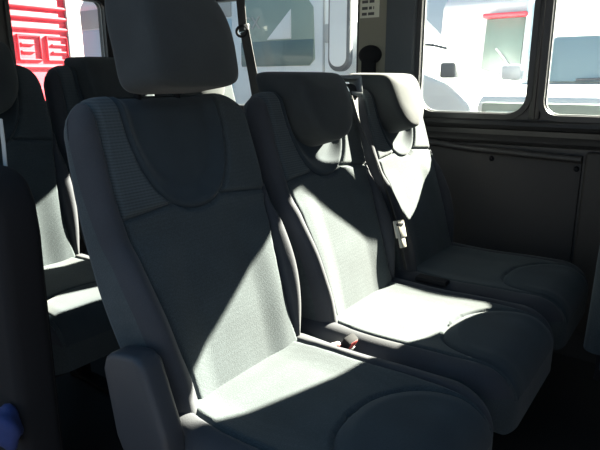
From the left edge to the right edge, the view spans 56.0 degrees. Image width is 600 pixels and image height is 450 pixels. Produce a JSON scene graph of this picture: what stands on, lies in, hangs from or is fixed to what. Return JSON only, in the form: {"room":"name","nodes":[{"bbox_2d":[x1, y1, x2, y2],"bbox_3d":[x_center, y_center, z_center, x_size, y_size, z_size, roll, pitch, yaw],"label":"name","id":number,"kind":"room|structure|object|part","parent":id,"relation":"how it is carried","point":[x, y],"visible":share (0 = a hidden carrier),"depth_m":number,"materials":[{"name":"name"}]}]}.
{"room":"vehicle interior","nodes":[
{"label":"vehicle interior","id":0,"kind":"room"},
{"bbox_2d":[0,0,113,253],"bbox_3d":[-1.654,-0.517,2.963,0.060,1.740,1.800,10,18,35],"label":"wall","id":1,"kind":"structure","parent":0,"point":[3,32],"depth_m":3.41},
{"bbox_2d":[3,0,110,64],"bbox_3d":[-1.357,-0.998,3.221,0.044,0.612,0.622,10,18,35],"label":"window","id":2,"kind":"structure","parent":1,"relation":"in","point":[105,35],"depth_m":3.35,"materials":[{"name":"black rubber"}]},
{"bbox_2d":[56,353,599,449],"bbox_3d":[-0.075,0.628,2.108,4.000,0.060,1.850,10,18,35],"label":"floor","id":3,"kind":"structure","parent":0,"point":[564,414],"depth_m":1.92,"materials":[{"name":"rubber"}]},
{"bbox_2d":[0,165,63,449],"bbox_3d":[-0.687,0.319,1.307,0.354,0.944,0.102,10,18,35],"label":"seat","id":4,"kind":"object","parent":3,"relation":"on","point":[27,370],"depth_m":1.16,"materials":[{"name":"black fabric"}]},
{"bbox_2d":[0,42,119,393],"bbox_3d":[-0.852,0.034,1.827,0.800,1.237,0.494,10,18,35],"label":"seat","id":5,"kind":"object","parent":3,"relation":"on","point":[82,333],"visible":0.44,"depth_m":1.96,"materials":[{"name":"grey fabric"}]},
{"bbox_3d":[-0.983,-0.432,2.006,0.121,0.270,0.177,10,18,35],"label":"shoulder panel","id":6,"kind":"part","parent":5,"relation":"part of","materials":[{"name":"grey fabric"}]},
{"bbox_3d":[-1.016,-0.126,1.909,0.303,0.813,0.490,10,18,35],"label":"backrest","id":7,"kind":"part","parent":5,"relation":"part of","materials":[{"name":"grey fabric"}]},
{"bbox_3d":[-0.622,0.242,1.709,0.230,0.082,0.336,10,18,35],"label":"thigh panel","id":8,"kind":"part","parent":5,"relation":"part of","materials":[{"name":"grey fabric"}]},
{"bbox_2d":[44,257,119,374],"bbox_3d":[-0.755,0.253,1.812,0.560,0.151,0.492,10,18,35],"label":"seat cushion","id":9,"kind":"object","parent":5,"relation":"on","point":[82,333],"depth_m":1.61,"materials":[{"name":"grey fabric"}]},
{"bbox_2d":[43,57,154,355],"bbox_3d":[-0.550,-0.048,2.224,0.787,1.194,0.494,10,18,35],"label":"seat","id":10,"kind":"object","parent":3,"relation":"on","point":[79,79],"visible":0.09,"depth_m":2.13,"materials":[{"name":"grey fabric"}]},
{"bbox_3d":[-0.719,-0.229,2.304,0.303,0.813,0.490,10,18,35],"label":"backrest","id":11,"kind":"part","parent":10,"relation":"part of","materials":[{"name":"grey fabric"}]},
{"bbox_3d":[-0.859,-0.477,2.172,0.121,0.266,0.130,10,18,35],"label":"shoulder panel","id":12,"kind":"part","parent":10,"relation":"part of","materials":[{"name":"grey fabric"}]},
{"bbox_2d":[154,85,235,101],"bbox_3d":[-0.258,-0.172,2.618,0.800,1.237,0.494,10,18,35],"label":"seat","id":13,"kind":"object","parent":3,"relation":"on","point":[227,91],"visible":0.02,"depth_m":2.65,"materials":[{"name":"grey fabric"}]},
{"bbox_3d":[-0.389,-0.638,2.797,0.121,0.270,0.177,10,18,35],"label":"shoulder panel","id":14,"kind":"part","parent":13,"relation":"part of","materials":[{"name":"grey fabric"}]},
{"bbox_2d":[64,0,492,449],"bbox_3d":[-0.045,0.166,1.134,0.786,1.323,0.538,10,18,35],"label":"seat","id":15,"kind":"object","parent":3,"relation":"on","point":[192,259],"visible":1,"depth_m":1.13,"materials":[{"name":"grey fabric"}]},
{"bbox_3d":[-0.351,-0.141,1.139,0.126,0.232,0.130,10,18,35],"label":"shoulder panel","id":16,"kind":"part","parent":15,"relation":"part of","materials":[{"name":"grey fabric"}]},
{"bbox_3d":[-0.342,-0.256,1.204,0.050,0.128,0.013,10,18,35],"label":"headrest post","id":17,"kind":"part","parent":15,"relation":"part of","materials":[{"name":"black plastic"}]},
{"bbox_3d":[-0.207,0.081,1.261,0.319,0.720,0.490,10,18,35],"label":"backrest","id":18,"kind":"part","parent":15,"relation":"part of","materials":[{"name":"grey fabric"}]},
{"bbox_3d":[-0.178,-0.198,1.369,0.126,0.236,0.177,10,18,35],"label":"shoulder panel","id":19,"kind":"part","parent":15,"relation":"part of","materials":[{"name":"grey fabric"}]},
{"bbox_2d":[185,341,492,449],"bbox_3d":[0.059,0.421,1.150,0.560,0.151,0.492,10,18,35],"label":"seat cushion","id":20,"kind":"object","parent":15,"relation":"on","point":[285,395],"depth_m":1.12,"materials":[{"name":"grey fabric"}]},
{"bbox_3d":[0.193,0.410,1.047,0.230,0.082,0.336,10,18,35],"label":"thigh panel","id":21,"kind":"part","parent":15,"relation":"part of","materials":[{"name":"grey fabric"}]},
{"bbox_2d":[243,72,553,434],"bbox_3d":[0.260,0.150,1.585,0.812,1.127,0.494,10,18,35],"label":"seat","id":22,"kind":"object","parent":3,"relation":"on","point":[317,178],"visible":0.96,"depth_m":1.51,"materials":[{"name":"grey fabric"}]},
{"bbox_3d":[-0.049,-0.245,1.541,0.126,0.232,0.130,10,18,35],"label":"shoulder panel","id":23,"kind":"part","parent":22,"relation":"part of","materials":[{"name":"grey fabric"}]},
{"bbox_3d":[0.095,-0.024,1.663,0.319,0.720,0.490,10,18,35],"label":"backrest","id":24,"kind":"part","parent":22,"relation":"part of","materials":[{"name":"grey fabric"}]},
{"bbox_2d":[340,333,357,350],"bbox_3d":[0.113,0.313,1.411,0.038,0.094,0.069,-10,18,-34],"label":"seat belt buckle","id":25,"kind":"object","parent":22,"relation":"attached to","point":[349,342],"visible":0.52,"depth_m":1.38,"materials":[{"name":"black plastic"}]},
{"bbox_3d":[0.124,-0.303,1.771,0.126,0.236,0.177,10,18,35],"label":"shoulder panel","id":26,"kind":"part","parent":22,"relation":"part of","materials":[{"name":"grey fabric"}]},
{"bbox_2d":[340,75,407,269],"bbox_3d":[0.229,-0.165,1.810,0.286,0.611,0.099,10,18,35],"label":"belt","id":27,"kind":"object","parent":22,"relation":"attached to","point":[355,87],"visible":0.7,"depth_m":1.79,"materials":[{"name":"fabric"}]},
{"bbox_3d":[0.321,0.029,1.798,0.042,0.088,0.008,-9,-3,-30],"label":"latch plate","id":28,"kind":"part","parent":27,"relation":"part of","materials":[{"name":"plastic"}]},
{"bbox_2d":[300,282,553,434],"bbox_3d":[0.361,0.316,1.552,0.560,0.151,0.492,10,18,35],"label":"seat cushion","id":29,"kind":"object","parent":22,"relation":"on","point":[502,351],"depth_m":1.44,"materials":[{"name":"grey fabric"}]},
{"bbox_3d":[0.495,0.306,1.449,0.230,0.082,0.336,10,18,35],"label":"thigh panel","id":30,"kind":"part","parent":22,"relation":"part of","materials":[{"name":"grey fabric"}]},
{"bbox_2d":[349,73,587,349],"bbox_3d":[0.555,0.047,1.978,0.812,1.127,0.494,10,18,35],"label":"seat","id":31,"kind":"object","parent":3,"relation":"on","point":[390,106],"visible":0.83,"depth_m":1.92,"materials":[{"name":"grey fabric"}]},
{"bbox_3d":[0.246,-0.348,1.934,0.126,0.232,0.130,10,18,35],"label":"shoulder panel","id":32,"kind":"part","parent":31,"relation":"part of","materials":[{"name":"grey fabric"}]},
{"bbox_3d":[0.390,-0.127,2.056,0.319,0.720,0.490,10,18,35],"label":"backrest","id":33,"kind":"part","parent":31,"relation":"part of","materials":[{"name":"grey fabric"}]},
{"bbox_3d":[0.419,-0.406,2.164,0.126,0.236,0.177,10,18,35],"label":"shoulder panel","id":34,"kind":"part","parent":31,"relation":"part of","materials":[{"name":"grey fabric"}]},
{"bbox_2d":[415,274,449,286],"bbox_3d":[0.425,0.177,1.813,0.105,0.018,0.040,10,18,35],"label":"seat belt buckle","id":35,"kind":"object","parent":31,"relation":"on","point":[428,279],"visible":1,"depth_m":1.80,"materials":[{"name":"black plastic"}]},
{"bbox_2d":[417,245,587,349],"bbox_3d":[0.656,0.214,1.945,0.560,0.151,0.492,10,18,35],"label":"seat cushion","id":36,"kind":"object","parent":31,"relation":"on","point":[557,289],"depth_m":1.84,"materials":[{"name":"grey fabric"}]},
{"bbox_3d":[0.790,0.203,1.842,0.230,0.082,0.336,10,18,35],"label":"thigh panel","id":37,"kind":"part","parent":31,"relation":"part of","materials":[{"name":"grey fabric"}]},
{"bbox_2d":[583,246,599,380],"bbox_3d":[1.140,0.155,1.488,0.613,1.160,0.493,10,18,35],"label":"seat","id":38,"kind":"object","parent":3,"relation":"on","point":[591,344],"visible":1,"depth_m":1.52,"materials":[{"name":"grey fabric"}]},
{"bbox_3d":[1.114,0.354,1.559,0.470,0.200,0.430,10,18,35],"label":"seat","id":39,"kind":"part","parent":38,"relation":"part of","materials":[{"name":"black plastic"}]},
{"bbox_2d":[423,108,599,362],"bbox_3d":[0.444,-0.424,2.578,4.000,1.740,0.025,10,18,35],"label":"wall","id":40,"kind":"structure","parent":0,"point":[574,348],"depth_m":2.26,"materials":[{"name":"black plastic"}]},
{"bbox_2d":[216,0,359,109],"bbox_3d":[-0.188,-0.892,2.922,1.182,0.585,0.044,10,18,35],"label":"window","id":41,"kind":"structure","parent":40,"relation":"in","point":[218,1],"depth_m":2.58,"materials":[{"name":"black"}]},
{"bbox_2d":[360,0,379,17],"bbox_3d":[0.307,-0.991,2.477,0.096,0.152,0.003,10,18,35],"label":"paper notice","id":42,"kind":"object","parent":40,"relation":"attached to","point":[368,8],"visible":1,"depth_m":2.49,"materials":[{"name":"white paper"}]},
{"bbox_2d":[359,45,381,72],"bbox_3d":[0.314,-0.719,2.539,0.116,0.172,0.056,10,18,35],"label":"anchor","id":43,"kind":"object","parent":40,"relation":"attached to","point":[369,55],"visible":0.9,"depth_m":2.51,"materials":[{"name":"black plastic"}]},
{"bbox_2d":[358,0,386,72],"bbox_3d":[0.332,-0.892,2.511,0.144,0.800,0.040,10,18,35],"label":"trim","id":44,"kind":"structure","parent":40,"relation":"attached to","point":[372,31],"depth_m":2.50,"materials":[{"name":"grey plastic"}]},
{"bbox_2d":[385,0,417,75],"bbox_3d":[0.442,-0.870,2.425,0.134,0.800,0.054,10,18,35],"label":"trim","id":45,"kind":"structure","parent":40,"relation":"attached to","point":[401,19],"depth_m":2.42,"materials":[{"name":"dark plastic"}]},
{"bbox_2d":[414,0,540,119],"bbox_3d":[0.708,-0.753,2.286,0.497,0.630,0.044,10,18,35],"label":"window","id":46,"kind":"structure","parent":40,"relation":"in","point":[422,4],"depth_m":2.34,"materials":[{"name":"black rubber"}]},
{"bbox_2d":[428,138,582,163],"bbox_3d":[0.780,-0.311,2.308,0.687,0.062,0.035,11,18,36],"label":"trim","id":47,"kind":"structure","parent":40,"relation":"attached to","point":[452,145],"depth_m":2.26,"materials":[{"name":"black plastic"}]},
{"bbox_2d":[429,145,582,261],"bbox_3d":[0.734,0.018,2.458,0.835,0.702,0.022,10,18,35],"label":"trim","id":48,"kind":"structure","parent":40,"relation":"attached to","point":[512,204],"depth_m":2.31,"materials":[{"name":"black plastic"}]},
{"bbox_2d":[423,117,599,150],"bbox_3d":[0.332,-0.463,2.629,3.450,0.100,0.050,10,18,35],"label":"trim","id":49,"kind":"structure","parent":40,"relation":"attached to","point":[549,134],"depth_m":2.24,"materials":[{"name":"black plastic"}]},
{"bbox_2d":[528,0,547,119],"bbox_3d":[0.912,-0.794,2.108,0.042,0.790,0.030,10,18,35],"label":"trim","id":50,"kind":"structure","parent":40,"relation":"attached to","point":[533,113],"depth_m":2.15,"materials":[{"name":"black plastic"}]},
{"bbox_2d":[538,0,599,122],"bbox_3d":[1.096,-0.684,2.012,0.417,0.630,0.044,10,18,35],"label":"window","id":51,"kind":"structure","parent":40,"relation":"in","point":[544,110],"depth_m":2.13,"materials":[{"name":"black rubber"}]},
{"bbox_2d":[572,152,599,333],"bbox_3d":[1.401,0.132,1.978,0.805,0.718,0.036,10,18,35],"label":"trim","id":52,"kind":"structure","parent":40,"relation":"attached to","point":[587,241],"depth_m":2.15,"materials":[{"name":"grey plastic"}]},
{"bbox_3d":[-0.072,-1.112,1.671,4.000,0.050,1.880,10,18,35],"label":"ceiling","id":53,"kind":"structure","parent":0,"visible":0},
{"bbox_2d":[235,0,259,94],"bbox_3d":[-0.238,-0.668,2.950,0.258,1.433,0.031,11,18,37],"label":"belt","id":54,"kind":"object","parent":53,"relation":"hanging from","point":[245,36],"visible":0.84,"depth_m":2.90,"materials":[{"name":"black fabric"}]},
{"bbox_3d":[-1.490,-0.204,1.749,1.680,1.740,0.045,10,18,35],"label":"wall","id":55,"kind":"structure","parent":0,"visible":0},
{"bbox_2d":[0,119,7,165],"bbox_3d":[-0.611,-0.153,1.163,0.004,0.131,0.030,-13,19,-41],"label":"strap","id":56,"kind":"object","parent":55,"relation":"attached to","point":[2,135],"visible":0.73,"depth_m":1.16,"materials":[{"name":"grey fabric"}]},
{"bbox_2d":[0,403,23,449],"bbox_3d":[-0.618,0.426,1.185,0.112,0.092,0.069,10,18,35],"label":"cloth","id":57,"kind":"object","parent":55,"relation":"attached to","point":[11,427],"visible":1,"depth_m":1.15,"materials":[{"name":"blue fabric"}]},
{"label":"outside","id":58,"kind":"structure","parent":0,"visible":0},
{"bbox_3d":[4.110,-1.821,13.751,40.000,0.070,22.100,10,18,35],"label":"ground","id":59,"kind":"structure","parent":58,"visible":0},
{"bbox_2d":[9,0,74,100],"bbox_3d":[-6.631,-3.066,10.863,2.550,3.450,3.540,10,18,35],"label":"container","id":60,"kind":"object","parent":59,"relation":"on","point":[42,30],"visible":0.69,"depth_m":10.90,"materials":[{"name":"metal"}]},
{"bbox_3d":[-4.655,-3.242,11.518,0.150,3.450,0.120,10,18,35],"label":"corner post","id":61,"kind":"part","parent":60,"relation":"part of","materials":[{"name":"grey metal"}]},
{"bbox_2d":[70,0,83,56],"bbox_3d":[-6.429,-3.829,14.510,5.100,3.500,2.320,10,18,35],"label":"box truck","id":62,"kind":"object","parent":59,"relation":"on","point":[75,5],"visible":0.02,"depth_m":12.31,"materials":[{"name":"white paint"}]},
{"bbox_2d":[80,0,516,111],"bbox_3d":[-0.211,-1.407,6.709,5.250,2.680,2.175,10,18,35],"label":"van","id":63,"kind":"object","parent":59,"relation":"on","point":[286,35],"visible":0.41,"depth_m":5.35,"materials":[{"name":"paint"}]},
{"bbox_3d":[-1.746,-1.844,6.657,2.600,0.960,0.042,10,18,35],"label":"panel","id":64,"kind":"part","parent":63,"relation":"part of","materials":[{"name":"white paint"}]},
{"bbox_3d":[-0.226,-1.891,5.503,0.919,0.660,0.042,10,18,35],"label":"door glass","id":65,"kind":"part","parent":63,"relation":"part of","materials":[{"name":"clear glass"}]},
{"bbox_3d":[0.279,-1.750,5.150,0.100,0.160,0.060,10,18,35],"label":"handle","id":66,"kind":"part","parent":63,"relation":"part of","materials":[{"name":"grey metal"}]},
{"bbox_2d":[329,0,346,66],"bbox_3d":[0.329,-1.770,4.829,0.170,0.800,0.015,10,18,35],"label":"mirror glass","id":67,"kind":"object","parent":63,"relation":"attached to","point":[337,8],"depth_m":4.85,"materials":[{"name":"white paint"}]},
{"bbox_2d":[328,0,353,70],"bbox_3d":[0.351,-1.778,4.859,0.220,0.880,0.080,10,18,35],"label":"mirror","id":68,"kind":"object","parent":63,"relation":"attached to","point":[340,18],"depth_m":4.85,"materials":[{"name":"glass"}]},
{"bbox_2d":[440,62,460,77],"bbox_3d":[1.194,-1.229,4.484,0.130,0.120,0.140,10,18,35],"label":"mirror","id":69,"kind":"object","parent":63,"relation":"attached to","point":[447,69],"depth_m":4.43,"materials":[{"name":"grey plastic"}]},
{"bbox_2d":[441,0,599,84],"bbox_3d":[4.186,-2.595,10.414,2.700,3.100,2.320,10,18,35],"label":"building","id":70,"kind":"structure","parent":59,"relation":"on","point":[490,35],"depth_m":9.59,"materials":[{"name":"white paint"}]},
{"bbox_2d":[477,27,599,115],"bbox_3d":[3.059,-0.614,4.841,2.060,2.060,4.380,10,18,35],"label":"van","id":71,"kind":"object","parent":59,"relation":"on","point":[574,79],"visible":0.21,"depth_m":4.02,"materials":[{"name":"white paint"},{"name":"glass"},{"name":"rubber"}]},
{"bbox_2d":[501,64,524,80],"bbox_3d":[1.639,-1.175,4.349,0.160,0.120,0.110,10,18,35],"label":"mirror","id":72,"kind":"object","parent":71,"relation":"attached to","point":[509,72],"depth_m":4.30,"materials":[{"name":"white paint"}]},
{"bbox_2d":[481,102,599,115],"bbox_3d":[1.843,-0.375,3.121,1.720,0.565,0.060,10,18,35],"label":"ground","id":73,"kind":"structure","parent":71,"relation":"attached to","point":[568,108],"depth_m":3.27,"materials":[{"name":"grey concrete"}]}
]}

